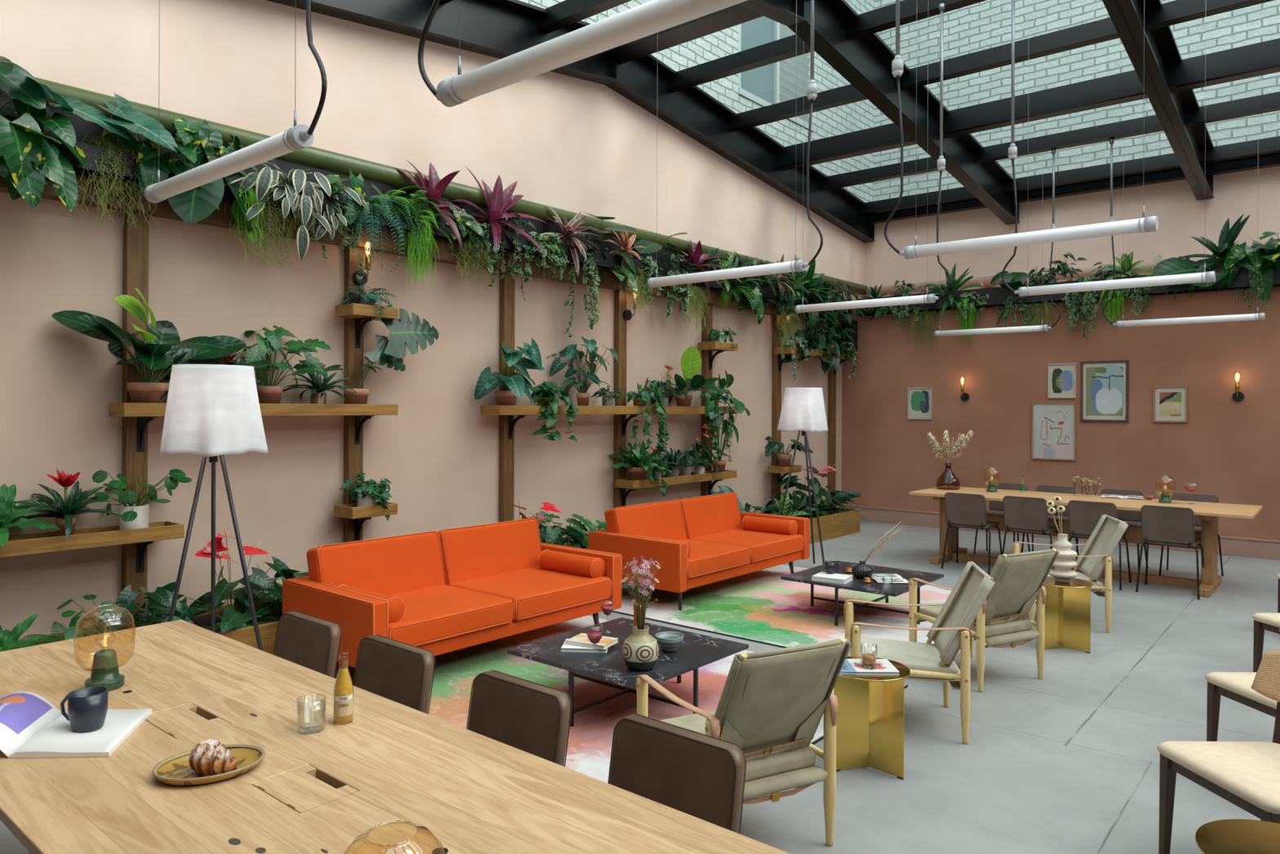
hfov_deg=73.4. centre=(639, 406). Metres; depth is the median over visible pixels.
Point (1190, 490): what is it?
wine glass
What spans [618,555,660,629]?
dried flowers
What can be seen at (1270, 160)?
roof beam
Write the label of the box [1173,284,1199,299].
hanging fern
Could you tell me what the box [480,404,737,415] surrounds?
tray
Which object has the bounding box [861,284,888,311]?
dracaena
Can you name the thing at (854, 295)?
pothos
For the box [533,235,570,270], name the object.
ivy
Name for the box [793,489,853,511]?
plant
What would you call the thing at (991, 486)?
table lamp
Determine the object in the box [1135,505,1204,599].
dining chair
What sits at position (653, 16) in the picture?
lamp
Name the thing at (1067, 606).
side table
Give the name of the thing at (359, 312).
tray
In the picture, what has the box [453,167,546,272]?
cordyline
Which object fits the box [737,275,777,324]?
pothos
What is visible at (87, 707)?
mug
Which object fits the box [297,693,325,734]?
tumbler
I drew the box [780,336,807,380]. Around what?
trailing plant
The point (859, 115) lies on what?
brick wall
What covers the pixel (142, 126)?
plant
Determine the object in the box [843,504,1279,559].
baseboard
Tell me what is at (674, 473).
pot
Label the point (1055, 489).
dining chair
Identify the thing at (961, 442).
pampas grass
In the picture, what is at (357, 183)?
pothos
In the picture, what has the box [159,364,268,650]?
floor lamp
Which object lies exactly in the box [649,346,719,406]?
philodendron
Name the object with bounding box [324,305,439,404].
monstera
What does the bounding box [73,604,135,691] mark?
table lamp
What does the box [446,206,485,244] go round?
pothos
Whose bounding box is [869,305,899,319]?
pothos
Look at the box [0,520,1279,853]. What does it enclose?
floor
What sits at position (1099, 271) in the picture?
plant
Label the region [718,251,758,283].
plant
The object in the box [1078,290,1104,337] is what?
ivy
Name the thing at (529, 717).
dining chair
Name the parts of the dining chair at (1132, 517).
backrest, seat, leg, leg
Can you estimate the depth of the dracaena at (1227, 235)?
9.64 m
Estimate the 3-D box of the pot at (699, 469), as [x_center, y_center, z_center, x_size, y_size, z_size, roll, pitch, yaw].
[0.673,0.717,9.681,0.120,0.170,0.120,0,0,40]
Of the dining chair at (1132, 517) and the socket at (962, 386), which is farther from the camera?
the socket at (962, 386)
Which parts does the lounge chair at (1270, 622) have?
leg, seat, seat rail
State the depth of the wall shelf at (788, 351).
11.24 m
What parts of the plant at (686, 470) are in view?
pot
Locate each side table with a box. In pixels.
[833,656,910,779]
[1043,576,1093,653]
[1195,818,1279,853]
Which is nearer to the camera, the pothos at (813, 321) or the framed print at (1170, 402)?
the framed print at (1170, 402)
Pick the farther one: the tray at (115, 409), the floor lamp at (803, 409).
the floor lamp at (803, 409)
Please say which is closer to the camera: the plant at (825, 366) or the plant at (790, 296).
the plant at (790, 296)
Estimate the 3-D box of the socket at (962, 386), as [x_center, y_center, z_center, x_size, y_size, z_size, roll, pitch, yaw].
[4.319,-0.236,11.493,0.048,0.095,0.048,0,0,40]
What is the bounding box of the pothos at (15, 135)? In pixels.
[0,98,64,186]
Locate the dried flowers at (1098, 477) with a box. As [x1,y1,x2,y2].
[1090,476,1101,496]
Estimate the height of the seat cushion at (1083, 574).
0.089 m
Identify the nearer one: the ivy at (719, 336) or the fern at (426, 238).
the fern at (426, 238)
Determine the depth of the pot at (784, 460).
11.05 m
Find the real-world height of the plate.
0.024 m
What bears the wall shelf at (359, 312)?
attached to the wall post at (353, 452)
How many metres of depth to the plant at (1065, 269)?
10.74 m
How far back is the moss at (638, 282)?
8.80 m
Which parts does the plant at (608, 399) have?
pot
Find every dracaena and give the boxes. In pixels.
[782,257,844,325]
[813,275,844,315]
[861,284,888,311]
[920,262,987,321]
[1180,213,1260,291]
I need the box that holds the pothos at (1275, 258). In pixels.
[1258,231,1279,271]
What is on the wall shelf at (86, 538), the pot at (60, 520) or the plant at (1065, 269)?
the pot at (60, 520)
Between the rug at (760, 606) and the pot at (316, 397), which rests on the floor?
the rug at (760, 606)
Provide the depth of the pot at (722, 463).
9.91 m
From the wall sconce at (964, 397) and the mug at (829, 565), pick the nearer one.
the mug at (829, 565)
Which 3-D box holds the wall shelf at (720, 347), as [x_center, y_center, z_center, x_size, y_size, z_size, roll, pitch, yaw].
[0.901,-0.588,9.950,0.255,0.303,0.460,0,0,40]
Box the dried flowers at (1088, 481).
[1082,479,1091,495]
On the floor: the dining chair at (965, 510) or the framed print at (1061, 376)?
the dining chair at (965, 510)
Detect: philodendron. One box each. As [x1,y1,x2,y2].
[533,511,607,547]
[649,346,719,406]
[687,484,744,511]
[699,388,737,474]
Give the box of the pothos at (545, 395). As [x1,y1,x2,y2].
[530,379,579,441]
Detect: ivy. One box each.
[308,196,365,281]
[339,472,391,520]
[466,222,506,273]
[488,238,532,301]
[506,231,555,279]
[524,231,569,282]
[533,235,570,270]
[564,252,600,337]
[634,255,662,302]
[661,268,693,317]
[707,326,736,346]
[894,292,924,330]
[959,288,986,319]
[995,295,1037,334]
[1059,276,1093,320]
[1062,292,1096,333]
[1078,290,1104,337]
[1120,275,1152,315]
[1233,271,1271,311]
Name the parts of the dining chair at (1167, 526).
leg, leg, backrest, seat, frame, leg, leg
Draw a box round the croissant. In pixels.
[188,738,236,775]
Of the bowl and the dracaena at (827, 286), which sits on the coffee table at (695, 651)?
the bowl
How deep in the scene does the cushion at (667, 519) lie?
7.66 m
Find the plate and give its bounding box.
[152,743,265,785]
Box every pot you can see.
[55,515,76,536]
[119,503,149,530]
[126,382,169,403]
[256,386,283,403]
[310,392,326,404]
[344,388,368,404]
[356,487,376,506]
[358,295,375,305]
[537,393,551,405]
[576,392,590,405]
[627,466,647,480]
[633,395,646,405]
[651,468,661,478]
[662,397,668,406]
[663,466,678,477]
[675,395,692,406]
[694,463,705,474]
[711,459,726,472]
[713,332,724,342]
[777,453,791,466]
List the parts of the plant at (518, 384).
pot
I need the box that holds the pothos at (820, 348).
[797,335,842,363]
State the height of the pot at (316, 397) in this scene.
0.140 m
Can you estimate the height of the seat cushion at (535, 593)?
0.155 m
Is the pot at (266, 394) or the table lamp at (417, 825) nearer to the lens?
the table lamp at (417, 825)
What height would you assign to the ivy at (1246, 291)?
0.494 m
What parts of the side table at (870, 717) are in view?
panel, panel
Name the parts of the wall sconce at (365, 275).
wall plate, arm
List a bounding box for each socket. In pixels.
[364,256,371,270]
[632,299,637,309]
[960,385,964,392]
[1234,382,1239,391]
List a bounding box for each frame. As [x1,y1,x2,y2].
[440,0,976,215]
[804,0,1181,193]
[1140,0,1279,164]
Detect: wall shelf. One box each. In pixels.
[0,520,184,572]
[108,402,398,451]
[333,501,397,541]
[334,302,398,347]
[480,404,737,439]
[614,470,737,506]
[697,341,737,369]
[767,464,801,488]
[774,346,855,374]
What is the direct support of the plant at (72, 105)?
in the trough at (605, 264)
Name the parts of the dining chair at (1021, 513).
leg, leg, backrest, seat, frame, leg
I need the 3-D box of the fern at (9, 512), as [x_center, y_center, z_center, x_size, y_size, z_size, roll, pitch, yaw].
[-3.483,0.598,4.636,0.496,0.376,0.592,0,0,40]
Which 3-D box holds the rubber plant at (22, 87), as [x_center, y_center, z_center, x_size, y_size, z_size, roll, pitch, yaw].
[-3.383,-1.760,4.487,0.451,0.303,0.437,0,0,-34]
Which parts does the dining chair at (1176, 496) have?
leg, leg, backrest, seat, leg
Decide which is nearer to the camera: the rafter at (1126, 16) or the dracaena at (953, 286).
the rafter at (1126, 16)
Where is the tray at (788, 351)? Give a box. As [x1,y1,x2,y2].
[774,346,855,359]
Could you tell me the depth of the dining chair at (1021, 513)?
8.33 m
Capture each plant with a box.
[0,55,45,109]
[0,70,129,139]
[51,287,246,403]
[57,586,181,639]
[97,92,177,151]
[97,584,194,634]
[116,351,270,399]
[167,156,255,230]
[204,133,279,182]
[222,161,351,260]
[223,324,331,403]
[223,568,308,630]
[282,183,369,244]
[424,200,477,231]
[474,337,545,405]
[497,209,536,234]
[537,523,585,544]
[540,204,599,276]
[577,233,608,259]
[582,211,637,240]
[590,385,622,405]
[603,224,645,276]
[633,232,688,259]
[662,252,701,271]
[671,449,711,475]
[689,246,724,271]
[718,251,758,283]
[731,250,778,302]
[743,502,764,513]
[749,262,785,288]
[754,272,809,324]
[756,253,795,305]
[763,493,815,516]
[779,312,840,365]
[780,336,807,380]
[782,484,861,516]
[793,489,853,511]
[807,281,833,301]
[808,280,866,333]
[819,319,861,373]
[841,342,857,378]
[890,280,917,297]
[912,283,947,296]
[971,279,999,298]
[990,271,1027,284]
[995,275,1023,291]
[1022,266,1057,285]
[1036,251,1086,278]
[1077,262,1129,280]
[1151,257,1228,287]
[1250,244,1279,252]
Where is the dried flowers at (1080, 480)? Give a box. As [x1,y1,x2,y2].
[1076,477,1086,494]
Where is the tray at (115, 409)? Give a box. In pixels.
[108,402,398,417]
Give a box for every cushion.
[306,531,445,595]
[387,584,513,646]
[436,518,542,585]
[448,566,610,621]
[604,499,686,540]
[658,709,815,782]
[677,492,742,538]
[680,538,750,578]
[688,528,803,563]
[860,636,958,679]
[919,604,1031,637]
[1047,568,1102,590]
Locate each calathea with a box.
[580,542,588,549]
[700,251,741,292]
[759,492,809,516]
[764,435,813,466]
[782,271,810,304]
[1101,251,1153,280]
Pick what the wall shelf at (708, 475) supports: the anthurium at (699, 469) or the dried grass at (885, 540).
the anthurium at (699, 469)
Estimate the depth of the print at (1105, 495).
8.75 m
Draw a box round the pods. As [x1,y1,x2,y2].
[1045,496,1065,534]
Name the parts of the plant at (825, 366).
pot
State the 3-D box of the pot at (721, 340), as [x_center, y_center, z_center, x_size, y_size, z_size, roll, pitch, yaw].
[0.910,-0.768,9.956,0.140,0.180,0.140,0,0,40]
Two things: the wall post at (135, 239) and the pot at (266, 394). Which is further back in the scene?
the pot at (266, 394)
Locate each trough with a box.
[42,135,849,314]
[856,264,1279,316]
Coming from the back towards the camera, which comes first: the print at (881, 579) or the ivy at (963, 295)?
the ivy at (963, 295)
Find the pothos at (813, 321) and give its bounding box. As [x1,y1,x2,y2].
[786,295,841,335]
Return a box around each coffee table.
[506,617,748,726]
[781,560,944,626]
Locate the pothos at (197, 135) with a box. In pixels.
[142,115,246,176]
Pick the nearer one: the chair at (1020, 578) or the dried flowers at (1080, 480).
the chair at (1020, 578)
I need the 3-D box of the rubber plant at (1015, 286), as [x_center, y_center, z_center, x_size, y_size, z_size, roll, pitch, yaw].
[4.691,-1.562,11.000,0.313,0.273,0.436,0,0,-23]
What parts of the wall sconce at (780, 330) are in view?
wall plate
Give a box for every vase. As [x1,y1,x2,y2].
[622,626,659,671]
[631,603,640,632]
[852,560,873,578]
[936,462,959,489]
[1048,533,1077,583]
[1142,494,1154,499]
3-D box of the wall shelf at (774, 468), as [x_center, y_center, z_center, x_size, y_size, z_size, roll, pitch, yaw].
[1.872,0.915,11.115,0.255,0.303,0.440,0,0,40]
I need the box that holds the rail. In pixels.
[0,173,844,324]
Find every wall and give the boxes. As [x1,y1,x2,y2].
[0,0,865,639]
[519,0,875,202]
[841,287,1279,540]
[865,165,1279,297]
[874,0,1279,200]
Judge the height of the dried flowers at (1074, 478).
0.204 m
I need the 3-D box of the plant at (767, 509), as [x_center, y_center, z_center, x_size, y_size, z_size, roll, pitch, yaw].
[1.747,1.287,10.663,0.605,0.415,0.720,0,0,-24]
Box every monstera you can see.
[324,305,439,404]
[704,369,750,472]
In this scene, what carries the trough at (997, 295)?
attached to the wall at (1227, 446)
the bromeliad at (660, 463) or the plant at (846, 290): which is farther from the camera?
the plant at (846, 290)
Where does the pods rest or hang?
in the vase at (1062, 572)
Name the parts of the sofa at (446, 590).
frame, arm, arm, leg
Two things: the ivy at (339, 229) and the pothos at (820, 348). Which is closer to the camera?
the ivy at (339, 229)
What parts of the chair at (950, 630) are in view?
leg, leg, rail, leg, leg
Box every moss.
[69,133,159,234]
[232,188,307,269]
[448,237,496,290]
[627,266,654,316]
[681,284,710,330]
[773,302,805,354]
[900,305,941,355]
[1020,301,1057,335]
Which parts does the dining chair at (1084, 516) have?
leg, backrest, seat, frame, leg, leg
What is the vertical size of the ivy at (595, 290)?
0.821 m
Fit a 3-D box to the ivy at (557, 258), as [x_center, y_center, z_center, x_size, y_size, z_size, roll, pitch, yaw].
[-0.824,-1.364,7.835,0.295,0.477,0.428,0,0,40]
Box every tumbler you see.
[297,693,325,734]
[860,643,876,667]
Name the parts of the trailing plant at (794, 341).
pot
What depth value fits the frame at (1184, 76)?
8.12 m
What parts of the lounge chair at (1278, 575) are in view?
leg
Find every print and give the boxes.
[873,573,896,576]
[880,577,903,581]
[907,387,932,419]
[1031,402,1076,461]
[1047,363,1076,398]
[1080,360,1128,422]
[1104,493,1119,496]
[1128,495,1142,497]
[1152,385,1187,422]
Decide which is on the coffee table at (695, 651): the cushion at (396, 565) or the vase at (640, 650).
the vase at (640, 650)
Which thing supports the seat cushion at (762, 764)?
on the chair at (772, 706)
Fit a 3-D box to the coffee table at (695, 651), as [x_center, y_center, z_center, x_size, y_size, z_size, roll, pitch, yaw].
[-0.059,1.484,4.751,0.950,0.309,0.950,0,0,40]
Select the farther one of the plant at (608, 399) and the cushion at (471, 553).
the plant at (608, 399)
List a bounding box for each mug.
[60,686,108,733]
[825,560,838,573]
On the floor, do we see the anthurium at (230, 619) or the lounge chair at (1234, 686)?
the lounge chair at (1234, 686)
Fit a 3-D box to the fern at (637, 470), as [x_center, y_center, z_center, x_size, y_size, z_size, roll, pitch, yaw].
[0.054,0.571,8.767,0.604,0.456,0.703,0,0,40]
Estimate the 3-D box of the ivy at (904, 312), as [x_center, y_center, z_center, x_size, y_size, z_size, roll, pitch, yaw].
[3.741,-1.318,11.953,0.517,0.555,0.264,0,0,40]
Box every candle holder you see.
[844,567,852,573]
[862,577,871,582]
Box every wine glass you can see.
[586,624,603,662]
[600,598,613,631]
[1183,482,1199,504]
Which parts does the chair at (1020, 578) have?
leg, rail, leg, leg, rail, leg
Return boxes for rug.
[349,615,907,783]
[611,564,1036,649]
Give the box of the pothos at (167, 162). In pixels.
[101,122,221,212]
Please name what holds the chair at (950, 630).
on the floor
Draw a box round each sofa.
[282,517,622,668]
[588,492,809,609]
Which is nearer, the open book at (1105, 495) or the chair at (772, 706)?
the chair at (772, 706)
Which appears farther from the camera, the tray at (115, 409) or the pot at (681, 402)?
the pot at (681, 402)
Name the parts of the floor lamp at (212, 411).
leg, leg, lamp shade, leg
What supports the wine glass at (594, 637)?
on the coffee table at (695, 651)
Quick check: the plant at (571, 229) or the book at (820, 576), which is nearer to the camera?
the book at (820, 576)
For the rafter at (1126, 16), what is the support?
on the wall
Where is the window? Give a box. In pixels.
[737,16,813,131]
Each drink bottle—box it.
[333,650,353,724]
[1019,475,1026,492]
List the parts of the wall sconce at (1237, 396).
wall plate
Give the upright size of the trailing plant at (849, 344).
0.524 m
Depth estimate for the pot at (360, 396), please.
6.31 m
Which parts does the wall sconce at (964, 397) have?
wall plate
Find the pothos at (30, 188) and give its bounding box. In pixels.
[0,112,87,211]
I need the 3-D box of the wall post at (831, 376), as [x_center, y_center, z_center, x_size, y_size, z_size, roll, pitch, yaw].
[2.783,0.235,12.442,0.070,2.850,0.124,0,0,40]
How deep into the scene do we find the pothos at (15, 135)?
4.58 m
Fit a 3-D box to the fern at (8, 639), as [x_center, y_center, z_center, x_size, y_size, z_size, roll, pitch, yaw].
[-3.434,1.263,4.483,0.613,0.347,0.551,0,0,29]
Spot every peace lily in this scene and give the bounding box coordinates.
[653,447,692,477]
[762,488,822,517]
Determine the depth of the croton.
8.24 m
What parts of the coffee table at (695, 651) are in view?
leg, cross frame, leg, leg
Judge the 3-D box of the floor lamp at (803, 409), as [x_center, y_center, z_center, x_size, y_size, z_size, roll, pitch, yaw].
[1.733,0.732,8.768,0.593,1.852,0.585,0,0,-42]
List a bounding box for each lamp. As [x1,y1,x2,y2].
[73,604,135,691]
[143,0,326,203]
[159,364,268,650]
[342,820,444,853]
[417,0,746,106]
[647,0,822,288]
[777,387,827,564]
[795,3,951,313]
[884,0,1158,258]
[934,148,1060,337]
[983,467,999,492]
[1001,0,1215,296]
[1102,112,1265,327]
[1155,475,1175,503]
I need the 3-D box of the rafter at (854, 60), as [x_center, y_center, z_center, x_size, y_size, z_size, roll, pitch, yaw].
[0.438,-2.982,6.249,0.176,1.534,14.722,0,0,40]
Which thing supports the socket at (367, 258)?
attached to the wall sconce at (365, 275)
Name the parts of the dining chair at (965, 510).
leg, leg, backrest, frame, seat, leg, leg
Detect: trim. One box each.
[0,95,840,297]
[864,257,1207,296]
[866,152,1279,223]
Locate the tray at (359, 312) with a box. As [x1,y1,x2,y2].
[334,302,398,320]
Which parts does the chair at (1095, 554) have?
leg, leg, rail, leg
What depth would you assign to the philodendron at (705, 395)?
9.69 m
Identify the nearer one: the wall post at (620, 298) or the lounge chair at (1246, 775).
the lounge chair at (1246, 775)
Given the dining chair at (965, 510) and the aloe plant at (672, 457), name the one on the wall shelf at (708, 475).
the aloe plant at (672, 457)
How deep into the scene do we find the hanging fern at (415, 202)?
6.71 m
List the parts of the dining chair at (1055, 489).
leg, leg, backrest, seat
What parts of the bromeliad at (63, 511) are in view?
stem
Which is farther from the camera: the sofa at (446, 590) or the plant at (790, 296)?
the plant at (790, 296)
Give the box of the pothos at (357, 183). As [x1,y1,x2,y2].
[319,168,387,225]
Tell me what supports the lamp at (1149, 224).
hanging from the frame at (1126, 86)
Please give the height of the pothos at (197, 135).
0.382 m
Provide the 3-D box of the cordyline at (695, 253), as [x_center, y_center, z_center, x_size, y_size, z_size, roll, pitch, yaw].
[0.754,-1.551,9.599,0.468,0.713,0.734,0,0,17]
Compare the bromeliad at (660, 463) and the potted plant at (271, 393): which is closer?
the potted plant at (271, 393)
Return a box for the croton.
[572,517,605,536]
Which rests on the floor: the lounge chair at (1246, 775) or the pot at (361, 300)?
the lounge chair at (1246, 775)
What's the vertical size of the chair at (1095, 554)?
0.817 m
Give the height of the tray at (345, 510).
0.083 m
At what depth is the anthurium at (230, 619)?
5.38 m
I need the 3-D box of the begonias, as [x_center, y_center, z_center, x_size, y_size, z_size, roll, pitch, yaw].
[-0.414,-0.308,8.230,0.574,0.710,0.786,0,0,40]
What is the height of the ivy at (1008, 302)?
0.545 m
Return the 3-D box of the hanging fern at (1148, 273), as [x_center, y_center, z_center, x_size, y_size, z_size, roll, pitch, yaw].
[6.001,-1.506,9.982,0.552,0.460,0.399,0,0,40]
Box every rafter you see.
[266,0,875,243]
[737,0,1019,224]
[1102,0,1213,199]
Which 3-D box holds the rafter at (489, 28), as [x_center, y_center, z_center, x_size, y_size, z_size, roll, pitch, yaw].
[-1.187,-2.987,7.612,0.176,1.534,14.722,0,0,40]
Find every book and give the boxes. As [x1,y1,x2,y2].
[560,638,608,653]
[565,632,618,649]
[811,571,852,584]
[839,658,899,675]
[870,573,908,582]
[1100,493,1146,499]
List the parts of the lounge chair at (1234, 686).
leg, seat, seat rail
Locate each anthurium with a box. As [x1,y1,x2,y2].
[138,525,294,632]
[513,498,564,546]
[644,363,688,406]
[681,422,728,474]
[775,462,840,514]
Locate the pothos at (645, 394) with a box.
[623,382,671,496]
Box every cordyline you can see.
[395,159,466,248]
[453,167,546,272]
[679,239,726,297]
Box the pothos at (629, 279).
[587,248,637,293]
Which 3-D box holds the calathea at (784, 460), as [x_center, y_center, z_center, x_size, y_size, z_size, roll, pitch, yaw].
[1.966,0.596,11.037,0.617,0.461,0.789,0,0,40]
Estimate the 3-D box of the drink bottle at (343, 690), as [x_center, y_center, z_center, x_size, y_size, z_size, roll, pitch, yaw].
[-0.843,0.798,2.442,0.061,0.198,0.057,0,0,40]
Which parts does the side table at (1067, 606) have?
panel, panel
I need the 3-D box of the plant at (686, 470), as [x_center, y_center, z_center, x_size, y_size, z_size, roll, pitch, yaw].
[0.558,0.635,9.435,0.520,0.332,0.597,0,0,40]
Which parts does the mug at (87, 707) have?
handle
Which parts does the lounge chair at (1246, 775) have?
leg, seat rail, seat, backrest, leg, leg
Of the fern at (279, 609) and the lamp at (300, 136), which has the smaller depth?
the lamp at (300, 136)
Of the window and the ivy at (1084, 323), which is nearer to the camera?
the ivy at (1084, 323)
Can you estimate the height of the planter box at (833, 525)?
0.300 m
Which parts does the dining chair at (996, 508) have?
leg, leg, seat, backrest, leg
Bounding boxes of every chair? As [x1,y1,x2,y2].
[273,610,341,678]
[352,634,435,714]
[466,670,572,766]
[608,713,746,834]
[635,637,851,846]
[843,561,995,744]
[907,548,1059,692]
[941,492,1002,574]
[973,482,1030,554]
[1001,495,1059,568]
[1012,514,1128,632]
[1021,484,1079,555]
[1067,500,1132,590]
[1101,488,1148,568]
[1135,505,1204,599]
[1156,649,1279,853]
[1159,493,1224,576]
[1204,628,1279,741]
[1251,613,1279,671]
[1276,573,1279,613]
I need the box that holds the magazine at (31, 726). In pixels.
[0,691,151,758]
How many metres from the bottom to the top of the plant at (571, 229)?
0.703 m
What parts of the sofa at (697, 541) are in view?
arm, leg, arm, leg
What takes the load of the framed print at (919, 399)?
attached to the wall at (1227, 446)
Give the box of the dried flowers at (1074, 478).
[1071,475,1079,493]
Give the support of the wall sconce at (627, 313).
attached to the wall post at (620, 298)
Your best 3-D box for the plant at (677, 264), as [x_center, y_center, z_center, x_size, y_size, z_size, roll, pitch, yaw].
[0.466,-1.579,9.431,0.341,0.257,0.546,0,0,40]
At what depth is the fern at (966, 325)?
11.43 m
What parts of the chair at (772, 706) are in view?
leg, leg, rail, leg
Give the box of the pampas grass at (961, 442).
[926,430,973,462]
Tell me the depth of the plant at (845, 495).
11.13 m
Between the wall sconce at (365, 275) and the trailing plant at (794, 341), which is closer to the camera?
the wall sconce at (365, 275)
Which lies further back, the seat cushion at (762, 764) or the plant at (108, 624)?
the plant at (108, 624)
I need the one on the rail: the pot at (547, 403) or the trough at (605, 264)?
the trough at (605, 264)
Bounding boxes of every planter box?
[17,601,282,654]
[758,506,860,543]
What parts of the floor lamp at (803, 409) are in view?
leg, lamp shade, leg, leg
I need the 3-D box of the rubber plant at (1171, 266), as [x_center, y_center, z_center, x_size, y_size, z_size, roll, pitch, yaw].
[6.139,-1.489,9.548,0.712,0.433,0.800,0,0,40]
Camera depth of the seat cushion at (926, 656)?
4.46 m
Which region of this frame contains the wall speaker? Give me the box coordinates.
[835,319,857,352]
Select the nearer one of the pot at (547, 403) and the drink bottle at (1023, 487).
the pot at (547, 403)
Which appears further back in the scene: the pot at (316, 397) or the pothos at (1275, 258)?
the pothos at (1275, 258)
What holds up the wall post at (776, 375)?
attached to the wall at (439, 455)
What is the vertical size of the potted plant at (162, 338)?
0.739 m
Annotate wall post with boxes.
[121,210,148,629]
[343,246,364,542]
[498,271,515,522]
[613,289,626,508]
[701,304,712,496]
[771,315,781,505]
[827,324,836,506]
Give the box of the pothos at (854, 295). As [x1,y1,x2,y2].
[831,288,866,316]
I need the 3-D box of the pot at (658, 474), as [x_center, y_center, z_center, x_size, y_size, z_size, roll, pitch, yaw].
[0.172,0.730,9.083,0.110,0.140,0.110,0,0,40]
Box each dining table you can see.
[0,619,790,853]
[909,486,1262,597]
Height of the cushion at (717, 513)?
0.423 m
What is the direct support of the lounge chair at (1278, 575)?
on the floor
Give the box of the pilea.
[92,468,191,530]
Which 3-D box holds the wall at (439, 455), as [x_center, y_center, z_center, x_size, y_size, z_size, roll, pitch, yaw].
[-1.295,-1.035,7.787,0.200,5.360,15.060,0,0,40]
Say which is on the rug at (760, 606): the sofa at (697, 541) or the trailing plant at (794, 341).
the sofa at (697, 541)
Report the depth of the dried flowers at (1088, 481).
8.76 m
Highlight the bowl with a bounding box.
[655,631,684,652]
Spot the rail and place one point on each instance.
(163, 208)
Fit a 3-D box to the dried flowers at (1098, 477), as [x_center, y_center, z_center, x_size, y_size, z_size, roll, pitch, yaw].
[4.670,0.817,8.787,0.084,0.200,0.084,0,0,-1]
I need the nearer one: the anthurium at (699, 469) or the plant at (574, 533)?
the plant at (574, 533)
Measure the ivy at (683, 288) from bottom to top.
0.570 m
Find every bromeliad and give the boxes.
[13,468,121,541]
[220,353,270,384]
[282,362,355,404]
[645,447,680,478]
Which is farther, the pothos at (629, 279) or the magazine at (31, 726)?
the pothos at (629, 279)
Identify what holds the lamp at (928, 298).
hanging from the frame at (1126, 86)
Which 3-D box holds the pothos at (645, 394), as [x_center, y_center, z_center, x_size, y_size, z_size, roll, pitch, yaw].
[0.081,0.339,8.757,0.495,1.181,0.409,0,0,-3]
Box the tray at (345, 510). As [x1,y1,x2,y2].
[333,501,397,519]
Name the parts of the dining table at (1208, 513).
trestle leg, floor rail, trestle leg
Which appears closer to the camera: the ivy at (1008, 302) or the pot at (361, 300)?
the pot at (361, 300)
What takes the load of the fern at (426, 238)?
hanging from the trough at (605, 264)
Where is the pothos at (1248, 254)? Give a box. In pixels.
[1209,236,1279,302]
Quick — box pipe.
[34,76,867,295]
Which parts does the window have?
pane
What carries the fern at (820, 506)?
in the planter box at (833, 525)
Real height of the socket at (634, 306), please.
0.095 m
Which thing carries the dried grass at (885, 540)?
on the vase at (860, 571)
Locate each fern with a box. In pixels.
[0,484,60,546]
[0,613,39,651]
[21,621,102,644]
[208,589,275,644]
[221,180,282,247]
[260,572,298,612]
[328,186,424,272]
[338,285,395,322]
[364,186,427,239]
[396,209,462,284]
[401,190,442,226]
[608,440,671,480]
[715,277,765,315]
[798,497,836,516]
[817,495,863,524]
[946,298,980,339]
[1098,288,1134,325]
[1130,255,1181,293]
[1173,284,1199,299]
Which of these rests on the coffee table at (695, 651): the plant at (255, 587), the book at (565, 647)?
the book at (565, 647)
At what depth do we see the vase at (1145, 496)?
8.46 m
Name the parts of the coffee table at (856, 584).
leg, leg, cross frame, leg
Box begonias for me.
[546,336,618,405]
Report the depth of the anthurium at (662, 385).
9.10 m
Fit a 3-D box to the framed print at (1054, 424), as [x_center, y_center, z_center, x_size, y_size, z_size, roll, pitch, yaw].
[5.236,0.308,10.860,0.522,0.728,0.030,0,0,40]
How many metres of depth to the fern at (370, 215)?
6.28 m
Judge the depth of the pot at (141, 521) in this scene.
5.16 m
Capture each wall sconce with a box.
[352,240,373,285]
[622,288,637,319]
[777,316,789,337]
[958,378,969,400]
[1231,373,1244,401]
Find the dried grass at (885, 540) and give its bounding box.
[864,521,904,561]
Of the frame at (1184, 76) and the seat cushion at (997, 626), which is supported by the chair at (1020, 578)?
the seat cushion at (997, 626)
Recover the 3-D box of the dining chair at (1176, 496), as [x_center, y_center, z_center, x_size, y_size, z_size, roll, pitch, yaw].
[5.455,1.276,8.482,0.497,0.789,0.503,0,0,40]
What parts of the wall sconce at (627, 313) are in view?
wall plate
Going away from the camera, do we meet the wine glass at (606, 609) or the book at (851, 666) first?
the book at (851, 666)
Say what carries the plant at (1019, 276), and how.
in the trough at (997, 295)
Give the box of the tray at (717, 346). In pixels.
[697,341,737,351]
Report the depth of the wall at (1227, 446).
10.66 m
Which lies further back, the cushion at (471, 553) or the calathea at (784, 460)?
the calathea at (784, 460)

